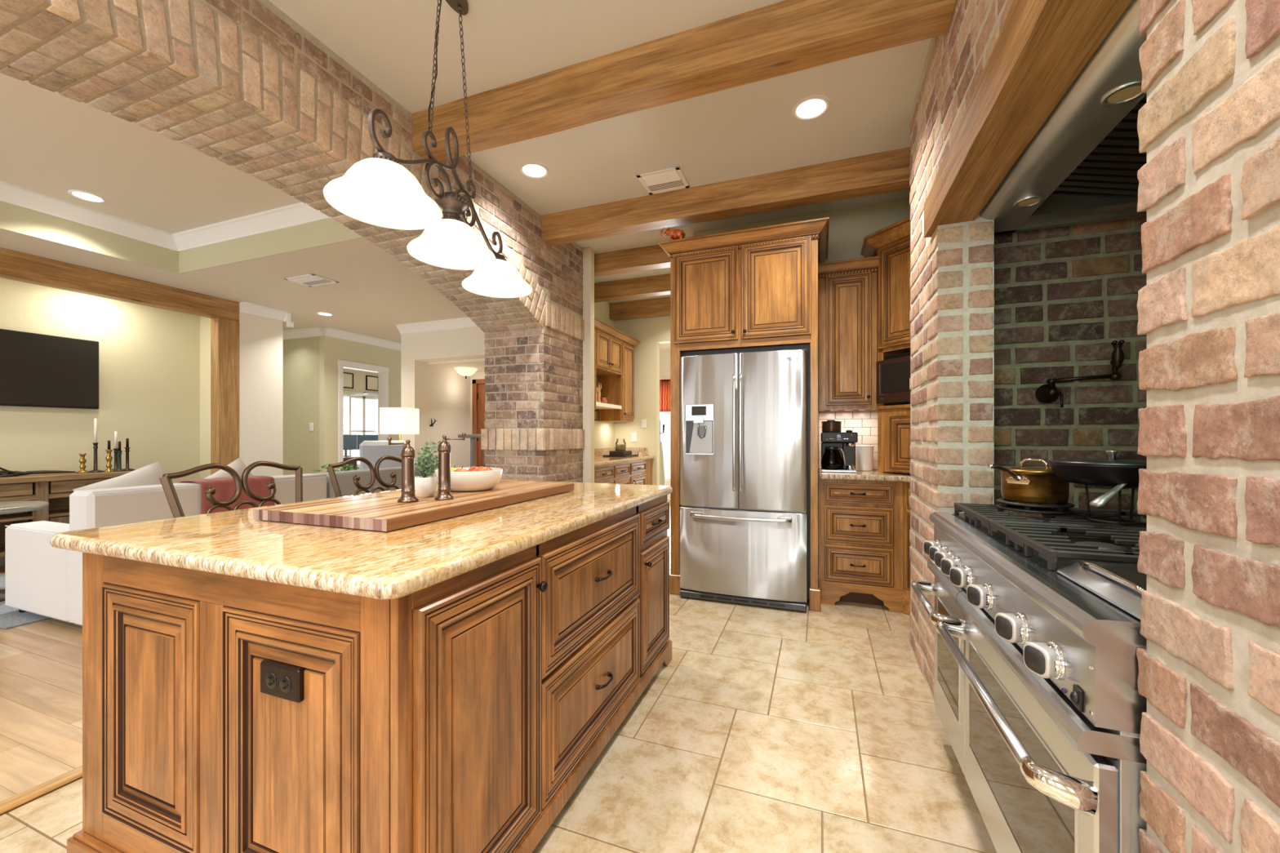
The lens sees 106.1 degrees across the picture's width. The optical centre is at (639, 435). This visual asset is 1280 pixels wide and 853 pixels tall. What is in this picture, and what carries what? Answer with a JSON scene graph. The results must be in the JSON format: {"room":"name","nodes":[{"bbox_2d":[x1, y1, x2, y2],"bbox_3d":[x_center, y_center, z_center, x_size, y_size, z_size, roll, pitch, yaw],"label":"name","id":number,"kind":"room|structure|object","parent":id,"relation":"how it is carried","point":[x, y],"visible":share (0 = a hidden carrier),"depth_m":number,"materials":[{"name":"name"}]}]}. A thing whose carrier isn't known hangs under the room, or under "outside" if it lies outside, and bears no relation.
{"room":"kitchen","nodes":[
{"label":"kitchen","id":0,"kind":"room"},
{"bbox_2d":[0,277,210,565],"bbox_3d":[-6.136,-0.270,2.576,0.700,2.900,6.730,0,0,20],"label":"wall","id":1,"kind":"structure","parent":0,"point":[154,363],"depth_m":5.08,"materials":[{"name":"beige paint"}]},
{"bbox_2d":[0,328,98,408],"bbox_3d":[-5.756,-0.613,4.220,0.052,0.685,1.436,0,0,20],"label":"television","id":2,"kind":"object","parent":1,"relation":"attached to","point":[37,370],"visible":1,"depth_m":4.56,"materials":[{"name":"black plastic"}]},
{"bbox_2d":[0,247,239,475],"bbox_3d":[-5.771,-0.171,2.448,0.135,2.702,6.545,0,0,20],"label":"frame","id":3,"kind":"object","parent":1,"relation":"attached to","point":[224,314],"visible":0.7,"depth_m":5.11,"materials":[{"name":"brown wood"}]},
{"bbox_2d":[0,228,467,342],"bbox_3d":[-4.678,-1.730,5.165,6.820,0.420,12.800,0,0,20],"label":"ceiling","id":4,"kind":"structure","parent":0,"point":[375,292],"depth_m":4.79,"materials":[{"name":"beige paint"}]},
{"bbox_2d":[284,273,338,287],"bbox_3d":[-3.205,-1.513,4.705,0.400,0.012,0.270,0,0,20],"label":"ceiling vent","id":5,"kind":"object","parent":4,"relation":"in","point":[311,280],"visible":1,"depth_m":4.69,"materials":[{"name":"white metal"}]},
{"bbox_2d":[239,311,283,476],"bbox_3d":[-5.045,-0.170,5.924,1.200,2.700,0.475,0,0,20],"label":"wall","id":6,"kind":"structure","parent":0,"point":[260,338],"depth_m":5.70,"materials":[{"name":"beige paint"}]},
{"bbox_2d":[239,302,288,321],"bbox_3d":[-4.987,-1.465,5.950,1.290,0.110,0.565,0,0,20],"label":"trim","id":7,"kind":"structure","parent":6,"relation":"attached to","point":[244,307],"depth_m":5.67,"materials":[{"name":"white paint"}]},
{"bbox_2d":[0,0,584,482],"bbox_3d":[-1.771,-0.310,2.211,0.657,2.980,5.407,0,0,20],"label":"brick arch","id":8,"kind":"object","parent":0,"point":[242,84],"depth_m":2.23,"materials":[{"name":"brick"}]},
{"bbox_2d":[0,180,332,252],"bbox_3d":[-3.977,-1.780,1.284,2.910,0.120,5.820,0,0,20],"label":"trim","id":9,"kind":"structure","parent":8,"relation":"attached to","point":[300,213],"depth_m":4.00,"materials":[{"name":"white paint"}]},
{"bbox_2d":[0,200,364,273],"bbox_3d":[-3.977,-1.680,1.284,2.910,0.320,5.820,0,0,20],"label":"tray ceiling","id":10,"kind":"structure","parent":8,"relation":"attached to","point":[13,218],"depth_m":4.01,"materials":[{"name":"beige paint"}]},
{"bbox_2d":[582,247,591,482],"bbox_3d":[-0.510,-0.307,4.613,0.085,2.975,0.015,0,0,20],"label":"trim","id":11,"kind":"structure","parent":8,"relation":"attached to","point":[586,251],"depth_m":4.60,"materials":[{"name":"beige paint"}]},
{"bbox_2d":[283,336,319,475],"bbox_3d":[-5.199,-0.170,6.641,1.110,2.700,1.000,0,0,20],"label":"wall","id":12,"kind":"structure","parent":0,"point":[300,355],"depth_m":6.95,"materials":[{"name":"beige paint"}]},
{"bbox_2d":[319,335,400,472],"bbox_3d":[-3.670,-0.170,9.005,0.100,2.700,4.700,0,0,20],"label":"wall","id":13,"kind":"structure","parent":0,"point":[331,349],"depth_m":6.92,"materials":[{"name":"beige paint"}]},
{"bbox_2d":[283,326,400,351],"bbox_3d":[-4.443,-1.465,8.178,1.150,0.110,2.790,0,0,20],"label":"trim","id":14,"kind":"structure","parent":13,"relation":"attached to","point":[316,331],"depth_m":6.99,"materials":[{"name":"white paint"}]},
{"bbox_2d":[337,359,389,471],"bbox_3d":[-4.267,0.037,7.392,0.150,2.285,0.880,0,0,20],"label":"door frame","id":15,"kind":"structure","parent":13,"relation":"in","point":[383,371],"depth_m":7.25,"materials":[{"name":"white paint"}]},
{"bbox_2d":[343,368,377,397],"bbox_3d":[-5.020,-0.170,9.563,3.100,2.700,4.600,0,0,20],"label":"wall","id":16,"kind":"structure","parent":0,"point":[359,376],"depth_m":10.61,"materials":[{"name":"beige paint"}]},
{"bbox_2d":[343,372,353,388],"bbox_3d":[-6.276,-1.185,10.299,0.029,0.330,0.320,0,0,20],"label":"picture frame","id":17,"kind":"object","parent":16,"relation":"attached to","point":[348,377],"visible":0.52,"depth_m":10.34,"materials":[{"name":"black plastic"}]},
{"bbox_2d":[343,390,377,470],"bbox_3d":[-6.144,-0.100,10.730,0.155,1.720,1.800,0,0,20],"label":"window","id":18,"kind":"structure","parent":16,"relation":"in","point":[348,396],"depth_m":10.57,"materials":[{"name":"white"}]},
{"bbox_2d":[343,396,351,455],"bbox_3d":[-6.101,-0.105,10.704,0.055,1.470,1.580,0,0,20],"label":"shutter","id":19,"kind":"object","parent":18,"relation":"attached to","point":[348,430],"depth_m":10.32,"materials":[{"name":"white"}]},
{"bbox_2d":[365,375,377,391],"bbox_3d":[-6.052,-1.185,10.899,0.029,0.330,0.320,0,0,20],"label":"picture frame","id":20,"kind":"object","parent":16,"relation":"attached to","point":[371,382],"visible":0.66,"depth_m":10.88,"materials":[{"name":"black plastic"}]},
{"bbox_2d":[400,326,485,484],"bbox_3d":[-1.839,-0.170,6.826,2.664,2.700,1.300,0,0,20],"label":"wall","id":21,"kind":"structure","parent":0,"point":[430,383],"depth_m":6.75,"materials":[{"name":"beige paint"}]},
{"bbox_2d":[395,316,477,333],"bbox_3d":[-2.082,-1.465,6.175,2.664,0.110,0.090,0,0,20],"label":"trim","id":22,"kind":"structure","parent":21,"relation":"attached to","point":[462,322],"depth_m":6.40,"materials":[{"name":"white paint"}]},
{"bbox_2d":[454,367,477,378],"bbox_3d":[-2.607,-0.929,7.220,0.330,0.158,0.330,0,0,20],"label":"wall sconce","id":23,"kind":"object","parent":21,"relation":"attached to","point":[466,371],"visible":1,"depth_m":7.12,"materials":[{"name":"white glass"}]},
{"bbox_2d":[471,378,485,466],"bbox_3d":[-2.194,0.145,7.498,0.960,2.070,0.090,0,0,20],"label":"door","id":24,"kind":"structure","parent":21,"relation":"in","point":[478,393],"depth_m":7.61,"materials":[{"name":"brown wood"}]},
{"bbox_2d":[0,0,932,302],"bbox_3d":[-1.210,-1.870,1.947,7.630,0.140,10.000,0,0,20],"label":"ceiling","id":25,"kind":"structure","parent":0,"point":[750,129],"depth_m":2.81,"materials":[{"name":"white paint"}]},
{"bbox_2d":[67,189,106,203],"bbox_3d":[-4.243,-1.836,3.700,0.196,0.008,0.196,0,0,20],"label":"recessed light","id":26,"kind":"object","parent":25,"relation":"in","point":[83,195],"visible":1,"depth_m":3.69,"materials":[{"name":"white"}]},
{"bbox_2d":[323,0,532,297],"bbox_3d":[-0.757,-1.264,1.960,0.335,1.073,1.185,0,0,7],"label":"pendant light","id":27,"kind":"object","parent":25,"relation":"hanging from","point":[378,190],"visible":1,"depth_m":1.82,"materials":[{"name":"white glass"}]},
{"bbox_2d":[519,162,549,178],"bbox_3d":[-0.716,-1.796,3.265,0.196,0.008,0.196,0,0,20],"label":"recessed light","id":28,"kind":"object","parent":25,"relation":"in","point":[534,171],"visible":1,"depth_m":3.26,"materials":[{"name":"white glass"}]},
{"bbox_2d":[594,244,670,276],"bbox_3d":[-0.215,-1.710,4.751,1.630,0.183,0.134,0,0,20],"label":"ceiling beam","id":29,"kind":"structure","parent":25,"relation":"attached to","point":[649,257],"depth_m":4.65,"materials":[{"name":"brown wood"}]},
{"bbox_2d":[594,273,670,302],"bbox_3d":[0.072,-1.705,5.519,1.630,0.194,0.134,0,0,20],"label":"ceiling beam","id":30,"kind":"structure","parent":25,"relation":"attached to","point":[657,285],"depth_m":5.52,"materials":[{"name":"brown wood"}]},
{"bbox_2d":[608,297,670,320],"bbox_3d":[0.369,-1.695,6.315,1.630,0.213,0.133,0,0,20],"label":"ceiling beam","id":31,"kind":"structure","parent":25,"relation":"attached to","point":[656,307],"depth_m":6.39,"materials":[{"name":"brown wood"}]},
{"bbox_2d":[635,166,689,195],"bbox_3d":[0.166,-1.793,3.400,0.310,0.012,0.285,0,0,20],"label":"ceiling vent","id":32,"kind":"object","parent":25,"relation":"in","point":[671,179],"visible":1,"depth_m":3.38,"materials":[{"name":"white"}]},
{"bbox_2d":[412,0,955,161],"bbox_3d":[-0.028,-1.697,2.300,2.604,0.209,0.144,0,0,20],"label":"ceiling beam","id":33,"kind":"structure","parent":25,"relation":"attached to","point":[784,37],"depth_m":2.16,"materials":[{"name":"brown wood"}]},
{"bbox_2d":[541,146,910,245],"bbox_3d":[0.823,-1.697,3.391,3.434,0.209,0.136,0,0,20],"label":"ceiling beam","id":34,"kind":"structure","parent":25,"relation":"attached to","point":[886,171],"depth_m":3.39,"materials":[{"name":"brown wood"}]},
{"bbox_2d":[792,95,830,120],"bbox_3d":[0.939,-1.796,2.647,0.196,0.008,0.196,0,0,20],"label":"recessed light","id":35,"kind":"object","parent":25,"relation":"in","point":[806,109],"visible":1,"depth_m":2.64,"materials":[{"name":"white glass"}]},
{"bbox_2d":[0,498,996,852],"bbox_3d":[-2.492,1.204,4.187,11.600,0.072,13.100,0,0,20],"label":"floor","id":36,"kind":"structure","parent":0,"point":[764,730],"depth_m":1.82,"materials":[{"name":"beige tile"}]},
{"bbox_2d":[0,575,51,629],"bbox_3d":[-4.134,1.163,4.577,1.750,0.010,2.920,0,0,20],"label":"area rug","id":37,"kind":"object","parent":36,"relation":"on","point":[10,617],"visible":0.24,"depth_m":3.08,"materials":[{"name":"fabric"}]},
{"bbox_2d":[0,501,48,601],"bbox_3d":[-4.656,0.828,3.395,0.620,0.658,0.620,0,0,20],"label":"side table","id":38,"kind":"object","parent":37,"relation":"on","point":[6,507],"visible":0.8,"depth_m":3.45,"materials":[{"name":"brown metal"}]},
{"bbox_2d":[4,473,326,626],"bbox_3d":[-3.412,0.743,3.640,1.040,0.830,1.450,0,0,20],"label":"sofa","id":39,"kind":"object","parent":37,"relation":"on","point":[42,579],"visible":0.33,"depth_m":2.99,"materials":[{"name":"fabric"}]},
{"bbox_2d":[72,461,164,491],"bbox_3d":[-3.405,0.450,3.258,0.191,0.535,0.576,0,0,20],"label":"pillow","id":40,"kind":"object","parent":39,"relation":"on","point":[150,474],"visible":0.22,"depth_m":3.25,"materials":[{"name":"fabric"}]},
{"bbox_2d":[177,475,274,514],"bbox_3d":[-3.023,0.542,3.537,0.287,0.477,0.472,0,0,20],"label":"throw blanket","id":41,"kind":"object","parent":39,"relation":"on","point":[224,487],"visible":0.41,"depth_m":3.44,"materials":[{"name":"fabric"}]},
{"bbox_2d":[204,457,253,479],"bbox_3d":[-3.209,0.460,3.783,0.193,0.571,0.605,0,0,20],"label":"pillow","id":42,"kind":"object","parent":39,"relation":"on","point":[237,465],"visible":0.09,"depth_m":3.81,"materials":[{"name":"fabric"}]},
{"bbox_2d":[316,465,432,498],"bbox_3d":[-2.942,0.743,4.897,1.040,0.830,1.185,0,0,20],"label":"sofa","id":43,"kind":"object","parent":37,"relation":"on","point":[345,481],"visible":0.02,"depth_m":4.43,"materials":[{"name":"grey fabric"}]},
{"bbox_2d":[0,765,82,814],"bbox_3d":[-2.157,1.172,1.126,0.061,0.016,7.400,0,0,20],"label":"trim","id":44,"kind":"structure","parent":36,"relation":"on","point":[11,803],"depth_m":1.58,"materials":[{"name":"brown wood"}]},
{"bbox_2d":[0,470,133,556],"bbox_3d":[-5.598,0.761,3.987,0.481,0.813,2.150,0,0,20],"label":"console table","id":45,"kind":"object","parent":36,"relation":"on","point":[55,489],"visible":0.33,"depth_m":4.31,"materials":[{"name":"brown wood"}]},
{"bbox_2d":[0,482,74,556],"bbox_3d":[-5.615,0.743,3.999,0.440,0.675,2.000,0,0,20],"label":"shelf","id":46,"kind":"object","parent":45,"relation":"attached to","point":[57,494],"depth_m":4.28,"materials":[{"name":"brown wood"}]},
{"bbox_2d":[0,466,75,476],"bbox_3d":[-5.506,0.277,4.163,0.525,0.151,0.857,0,0,20],"label":"branch","id":47,"kind":"object","parent":45,"relation":"on","point":[3,473],"visible":1,"depth_m":4.26,"materials":[{"name":"brown wood"}]},
{"bbox_2d":[88,417,103,472],"bbox_3d":[-5.295,0.092,4.685,0.110,0.524,0.110,0,0,20],"label":"candlestick","id":48,"kind":"object","parent":45,"relation":"on","point":[95,443],"visible":0.98,"depth_m":4.68,"materials":[{"name":"grey metal"}]},
{"bbox_2d":[103,440,113,471],"bbox_3d":[-5.245,0.200,4.760,0.088,0.309,0.088,0,0,20],"label":"candlestick","id":49,"kind":"object","parent":45,"relation":"on","point":[108,458],"visible":1,"depth_m":4.75,"materials":[{"name":"gold metal"}]},
{"bbox_2d":[112,431,118,470],"bbox_3d":[-5.308,0.154,4.879,0.110,0.399,0.110,0,0,20],"label":"candlestick","id":50,"kind":"object","parent":45,"relation":"on","point":[115,449],"visible":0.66,"depth_m":4.87,"materials":[{"name":"grey metal"}]},
{"bbox_2d":[159,461,302,517],"bbox_3d":[-1.525,0.640,1.980,0.420,1.058,0.540,0,0,20],"label":"bar stool","id":51,"kind":"object","parent":36,"relation":"on","point":[166,481],"visible":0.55,"depth_m":2.00,"materials":[{"name":"brown metal"}]},
{"bbox_2d":[343,455,359,471],"bbox_3d":[-5.640,0.788,9.902,0.700,0.757,1.600,0,0,20],"label":"desk","id":52,"kind":"object","parent":36,"relation":"on","point":[354,463],"visible":0.04,"depth_m":9.35,"materials":[{"name":"brown wood"}]},
{"bbox_2d":[343,435,356,457],"bbox_3d":[-5.794,0.195,9.489,0.220,0.429,0.480,0,0,20],"label":"monitor","id":53,"kind":"object","parent":52,"relation":"on","point":[349,441],"visible":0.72,"depth_m":9.56,"materials":[{"name":"blue"}]},
{"bbox_2d":[356,435,377,449],"bbox_3d":[-5.619,0.195,9.958,0.220,0.429,0.480,0,0,20],"label":"monitor","id":54,"kind":"object","parent":52,"relation":"on","point":[360,438],"visible":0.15,"depth_m":9.87,"materials":[{"name":"blue"}]},
{"bbox_2d":[326,455,401,497],"bbox_3d":[-1.287,0.640,2.564,0.411,1.058,0.509,0,0,20],"label":"bar stool","id":55,"kind":"object","parent":36,"relation":"on","point":[375,473],"visible":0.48,"depth_m":2.57,"materials":[{"name":"brown metal"}]},
{"bbox_2d":[66,494,671,852],"bbox_3d":[-0.681,0.743,1.919,1.204,0.875,1.761,0,0,20],"label":"base cabinet","id":56,"kind":"object","parent":36,"relation":"on","point":[464,713],"visible":0.95,"depth_m":1.14,"materials":[{"name":"brown wood"}]},
{"bbox_2d":[265,672,290,693],"bbox_3d":[-0.767,0.523,1.020,0.079,0.035,0.008,0,0,20],"label":"socket","id":57,"kind":"object","parent":56,"relation":"attached to","point":[275,682],"depth_m":1.02,"materials":[{"name":"black plastic"}]},
{"bbox_2d":[260,659,304,702],"bbox_3d":[-0.764,0.523,1.029,0.122,0.070,0.016,0,0,20],"label":"outlet","id":58,"kind":"object","parent":56,"relation":"attached to","point":[281,680],"depth_m":1.02,"materials":[{"name":"brown plastic"}]},
{"bbox_2d":[49,479,672,599],"bbox_3d":[-0.715,0.285,1.931,1.244,0.040,1.807,0,0,20],"label":"countertop","id":59,"kind":"structure","parent":56,"relation":"on","point":[397,563],"depth_m":1.21,"materials":[{"name":"stone"}]},
{"bbox_2d":[253,480,573,531],"bbox_3d":[-0.764,0.247,1.913,0.555,0.035,1.071,0,0,20],"label":"cutting board","id":60,"kind":"object","parent":59,"relation":"on","point":[382,511],"visible":0.88,"depth_m":1.55,"materials":[{"name":"brown wood"}]},
{"bbox_2d":[386,436,418,502],"bbox_3d":[-0.832,0.116,1.691,0.115,0.226,0.068,0,0,20],"label":"pepper mill","id":61,"kind":"object","parent":60,"relation":"on","point":[407,454],"visible":1,"depth_m":1.67,"materials":[{"name":"orange metal"}]},
{"bbox_2d":[414,440,440,497],"bbox_3d":[-0.819,0.122,1.807,0.160,0.215,0.132,0,0,-39],"label":"potted plant","id":62,"kind":"object","parent":60,"relation":"on","point":[425,486],"visible":0.94,"depth_m":1.80,"materials":[{"name":"green plant"}]},
{"bbox_2d":[434,431,466,500],"bbox_3d":[-0.685,0.108,1.733,0.113,0.242,0.068,0,0,20],"label":"pepper mill","id":63,"kind":"object","parent":60,"relation":"on","point":[444,448],"visible":1,"depth_m":1.72,"materials":[{"name":"orange metal"}]},
{"bbox_2d":[435,467,502,491],"bbox_3d":[-0.724,0.186,2.048,0.272,0.086,0.272,0,0,20],"label":"fruit bowl","id":64,"kind":"object","parent":60,"relation":"on","point":[477,480],"visible":0.79,"depth_m":1.95,"materials":[{"name":"white ceramic"}]},
{"bbox_2d":[359,440,406,469],"bbox_3d":[-3.307,0.613,5.880,0.842,1.107,0.580,0,0,-18],"label":"armchair","id":65,"kind":"object","parent":36,"relation":"on","point":[371,451],"visible":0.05,"depth_m":5.88,"materials":[{"name":"grey fabric"}]},
{"bbox_2d":[379,407,418,440],"bbox_3d":[-3.007,0.411,6.035,0.330,1.512,0.330,0,0,0],"label":"floor lamp","id":66,"kind":"object","parent":36,"relation":"on","point":[393,420],"visible":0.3,"depth_m":5.87,"materials":[{"name":"white fabric"}]},
{"bbox_2d":[457,434,485,467],"bbox_3d":[-2.284,0.574,6.885,0.500,1.188,0.400,0,0,20],"label":"metal stand","id":67,"kind":"object","parent":36,"relation":"on","point":[472,437],"visible":0.25,"depth_m":6.87,"materials":[{"name":"grey metal"}]},
{"bbox_2d":[594,458,652,484],"bbox_3d":[-0.406,0.743,5.702,0.606,0.875,1.898,0,0,20],"label":"base cabinet","id":68,"kind":"object","parent":36,"relation":"on","point":[637,472],"visible":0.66,"depth_m":5.61,"materials":[{"name":"brown wood"}]},
{"bbox_2d":[594,447,654,466],"bbox_3d":[-0.411,0.232,5.705,0.595,0.144,1.899,0,0,20],"label":"countertop","id":69,"kind":"structure","parent":68,"relation":"on","point":[599,460],"depth_m":6.09,"materials":[{"name":"stone"}]},
{"bbox_2d":[602,450,638,457],"bbox_3d":[-0.248,0.230,6.247,0.320,0.069,0.430,0,0,20],"label":"serving tray","id":70,"kind":"object","parent":69,"relation":"on","point":[611,453],"visible":0.99,"depth_m":6.12,"materials":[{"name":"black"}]},
{"bbox_2d":[659,420,666,485],"bbox_3d":[0.297,0.451,7.789,0.262,1.432,0.260,0,0,20],"label":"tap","id":71,"kind":"object","parent":36,"relation":"on","point":[662,468],"visible":0.27,"depth_m":7.71,"materials":[{"name":"beige"}]},
{"bbox_2d":[680,348,807,611],"bbox_3d":[0.810,0.297,3.653,0.874,1.765,0.829,0,0,20],"label":"refrigerator","id":72,"kind":"object","parent":36,"relation":"on","point":[743,415],"visible":1,"depth_m":3.31,"materials":[{"name":"silver metal"}]},
{"bbox_2d":[657,217,829,611],"bbox_3d":[0.820,-0.127,3.713,1.176,2.614,0.770,0,0,20],"label":"tall cabinet","id":73,"kind":"object","parent":36,"relation":"on","point":[753,289],"visible":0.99,"depth_m":3.39,"materials":[{"name":"brown wood"}]},
{"bbox_2d":[660,227,684,239],"bbox_3d":[0.243,-1.502,3.603,0.192,0.131,0.072,0,0,20],"label":"elephant figurine","id":74,"kind":"object","parent":73,"relation":"on","point":[673,234],"visible":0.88,"depth_m":3.58,"materials":[{"name":"red ceramic"}]},
{"bbox_2d":[817,478,903,613],"bbox_3d":[1.594,0.743,3.534,0.536,0.875,0.562,0,0,20],"label":"base cabinet","id":75,"kind":"object","parent":36,"relation":"on","point":[860,523],"visible":0.98,"depth_m":3.30,"materials":[{"name":"brown wood"}]},
{"bbox_2d":[902,481,910,615],"bbox_3d":[2.152,0.743,3.171,0.788,0.875,0.853,0,0,20],"label":"base cabinet","id":76,"kind":"object","parent":36,"relation":"on","point":[906,590],"visible":0.07,"depth_m":3.18,"materials":[{"name":"brown wood"}]},
{"bbox_2d":[817,468,910,482],"bbox_3d":[1.907,0.285,3.262,1.312,0.040,0.854,0,0,20],"label":"countertop","id":77,"kind":"structure","parent":76,"relation":"on","point":[873,475],"depth_m":3.29,"materials":[{"name":"stone"}]},
{"bbox_2d":[821,419,857,472],"bbox_3d":[1.468,0.073,3.561,0.247,0.381,0.250,0,0,20],"label":"coffee maker","id":78,"kind":"object","parent":77,"relation":"on","point":[837,448],"visible":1,"depth_m":3.49,"materials":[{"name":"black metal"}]},
{"bbox_2d":[855,445,874,471],"bbox_3d":[1.706,0.169,3.665,0.136,0.190,0.136,0,0,20],"label":"canister","id":79,"kind":"object","parent":77,"relation":"on","point":[864,454],"visible":0.95,"depth_m":3.61,"materials":[{"name":"white ceramic"}]},
{"bbox_2d":[860,216,910,473],"bbox_3d":[2.059,-0.587,3.227,1.002,1.699,0.812,0,0,20],"label":"tall cabinet","id":80,"kind":"object","parent":77,"relation":"on","point":[891,243],"visible":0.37,"depth_m":3.34,"materials":[{"name":"brown wood"}]},
{"bbox_2d":[875,351,910,405],"bbox_3d":[1.934,-0.390,3.244,0.266,0.350,0.592,0,0,-25],"label":"microwave","id":81,"kind":"object","parent":80,"relation":"in","point":[893,372],"visible":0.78,"depth_m":3.33,"materials":[{"name":"black plastic"}]},
{"bbox_2d":[911,502,1146,852],"bbox_3d":[1.235,0.715,1.220,0.797,0.930,1.190,0,0,20],"label":"range","id":82,"kind":"object","parent":36,"relation":"on","point":[1037,620],"visible":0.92,"depth_m":1.02,"materials":[{"name":"silver metal"}]},
{"bbox_2d":[995,497,1075,514],"bbox_3d":[1.327,0.235,1.623,0.206,0.028,0.206,0,0,20],"label":"grate","id":83,"kind":"object","parent":82,"relation":"on","point":[1061,508],"visible":0.83,"depth_m":1.56,"materials":[{"name":"black metal"}]},
{"bbox_2d":[987,458,1069,504],"bbox_3d":[1.262,0.148,1.621,0.316,0.142,0.184,0,0,-2],"label":"saucepan","id":84,"kind":"object","parent":83,"relation":"on","point":[1033,485],"visible":0.91,"depth_m":1.56,"materials":[{"name":"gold metal"}]},
{"bbox_2d":[945,511,1146,622],"bbox_3d":[1.288,0.303,1.202,0.665,0.018,1.171,0,0,20],"label":"cooktop","id":85,"kind":"object","parent":82,"relation":"in","point":[1115,607],"depth_m":1.06,"materials":[{"name":"grey metal"}]},
{"bbox_2d":[1069,684,1082,712],"bbox_3d":[0.750,0.451,0.829,0.016,0.038,0.026,0,0,20],"label":"switch","id":86,"kind":"object","parent":82,"relation":"attached to","point":[1076,695],"depth_m":0.83,"materials":[{"name":"black plastic"}]},
{"bbox_2d":[1084,484,1139,524],"bbox_3d":[1.380,0.195,1.406,0.126,0.108,0.126,0,0,20],"label":"stand","id":87,"kind":"object","parent":82,"relation":"on","point":[1119,518],"visible":0.66,"depth_m":1.40,"materials":[{"name":"grey metal"}]},
{"bbox_2d":[1045,449,1146,507],"bbox_3d":[1.376,0.118,1.396,0.298,0.153,0.320,0,0,20],"label":"skillet","id":88,"kind":"object","parent":87,"relation":"on","point":[1110,472],"visible":0.85,"depth_m":1.33,"materials":[{"name":"black metal"}]},
{"bbox_2d":[591,248,670,485],"bbox_3d":[0.077,-0.310,5.533,1.830,2.980,2.120,0,0,20],"label":"wall","id":89,"kind":"structure","parent":0,"point":[652,331],"depth_m":6.51,"materials":[{"name":"beige paint"}]},
{"bbox_2d":[594,317,640,422],"bbox_3d":[-0.518,-0.737,5.703,0.396,1.093,1.950,0,0,20],"label":"wall cabinet","id":90,"kind":"object","parent":89,"relation":"attached to","point":[614,349],"visible":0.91,"depth_m":6.12,"materials":[{"name":"brown wood"}]},
{"bbox_2d":[595,401,622,409],"bbox_3d":[-0.509,-0.357,5.808,0.310,0.045,0.755,0,0,20],"label":"shelf","id":91,"kind":"object","parent":90,"relation":"attached to","point":[599,406],"depth_m":5.89,"materials":[{"name":"beige paint"}]},
{"bbox_2d":[659,342,670,499],"bbox_3d":[0.390,-0.220,7.754,3.700,2.800,2.400,0,0,20],"label":"wall","id":92,"kind":"structure","parent":0,"point":[664,348],"depth_m":8.89,"materials":[{"name":"beige paint"}]},
{"bbox_2d":[659,377,670,480],"bbox_3d":[0.792,-0.120,8.832,1.700,1.900,0.080,0,0,20],"label":"window","id":93,"kind":"structure","parent":92,"relation":"in","point":[668,478],"depth_m":8.91,"materials":[{"name":"white"}]},
{"bbox_2d":[659,379,670,412],"bbox_3d":[0.757,-0.737,8.736,1.801,0.594,0.072,0,0,20],"label":"window valance","id":94,"kind":"object","parent":93,"relation":"attached to","point":[664,384],"visible":0.1,"depth_m":8.86,"materials":[{"name":"fabric"}]},
{"bbox_2d":[693,199,910,471],"bbox_3d":[1.709,-0.310,3.845,2.610,2.980,0.100,0,0,20],"label":"wall","id":95,"kind":"structure","parent":0,"point":[848,228],"depth_m":3.81,"materials":[{"name":"beige paint"}]},
{"bbox_2d":[818,411,877,469],"bbox_3d":[1.679,0.036,3.796,0.510,0.454,0.012,0,0,20],"label":"backsplash","id":96,"kind":"structure","parent":95,"relation":"attached to","point":[864,438],"depth_m":3.77,"materials":[{"name":"tile"}]},
{"bbox_2d":[817,256,879,412],"bbox_3d":[1.568,-0.731,3.653,0.404,1.090,0.359,0,0,20],"label":"upper cabinet","id":97,"kind":"object","parent":95,"relation":"attached to","point":[847,288],"visible":1,"depth_m":3.53,"materials":[{"name":"brown wood"}]},
{"bbox_2d":[994,216,1146,521],"bbox_3d":[1.611,-0.040,1.344,0.729,2.440,1.680,0,0,20],"label":"brick backsplash","id":98,"kind":"structure","parent":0,"point":[1064,295],"depth_m":2.10,"materials":[{"name":"brick"}]},
{"bbox_2d":[1035,339,1124,407],"bbox_3d":[1.851,-0.253,2.037,0.276,0.264,0.084,0,0,37],"label":"pot filler","id":99,"kind":"object","parent":98,"relation":"attached to","point":[1045,393],"visible":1,"depth_m":2.04,"materials":[{"name":"black metal"}]},
{"bbox_2d":[909,0,1279,852],"bbox_3d":[1.330,-0.310,0.810,0.995,2.980,3.658,0,0,20],"label":"wall","id":100,"kind":"structure","parent":0,"point":[1208,308],"depth_m":0.66,"materials":[{"name":"brick"}]},
{"bbox_2d":[923,0,1131,237],"bbox_3d":[1.074,-0.980,1.379,0.168,0.160,1.695,0,0,20],"label":"mantel beam","id":101,"kind":"structure","parent":100,"relation":"attached to","point":[1042,46],"depth_m":1.30,"materials":[{"name":"brown wood"}]},
{"bbox_2d":[978,0,1146,235],"bbox_3d":[1.538,-1.029,1.317,0.742,0.282,1.575,0,0,20],"label":"range hood","id":102,"kind":"object","parent":100,"relation":"attached to","point":[1083,164],"visible":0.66,"depth_m":1.60,"materials":[{"name":"silver metal"}]},
{"bbox_2d":[1013,195,1044,208],"bbox_3d":[1.482,-0.891,1.837,0.092,0.006,0.092,0,0,20],"label":"lamp","id":103,"kind":"object","parent":102,"relation":"attached to","point":[1024,201],"depth_m":1.83,"materials":[{"name":"silver metal"}]},
{"bbox_2d":[1100,80,1141,106],"bbox_3d":[1.265,-0.891,1.257,0.092,0.006,0.092,0,0,20],"label":"lamp","id":104,"kind":"object","parent":102,"relation":"attached to","point":[1123,92],"depth_m":1.26,"materials":[{"name":"silver metal"}]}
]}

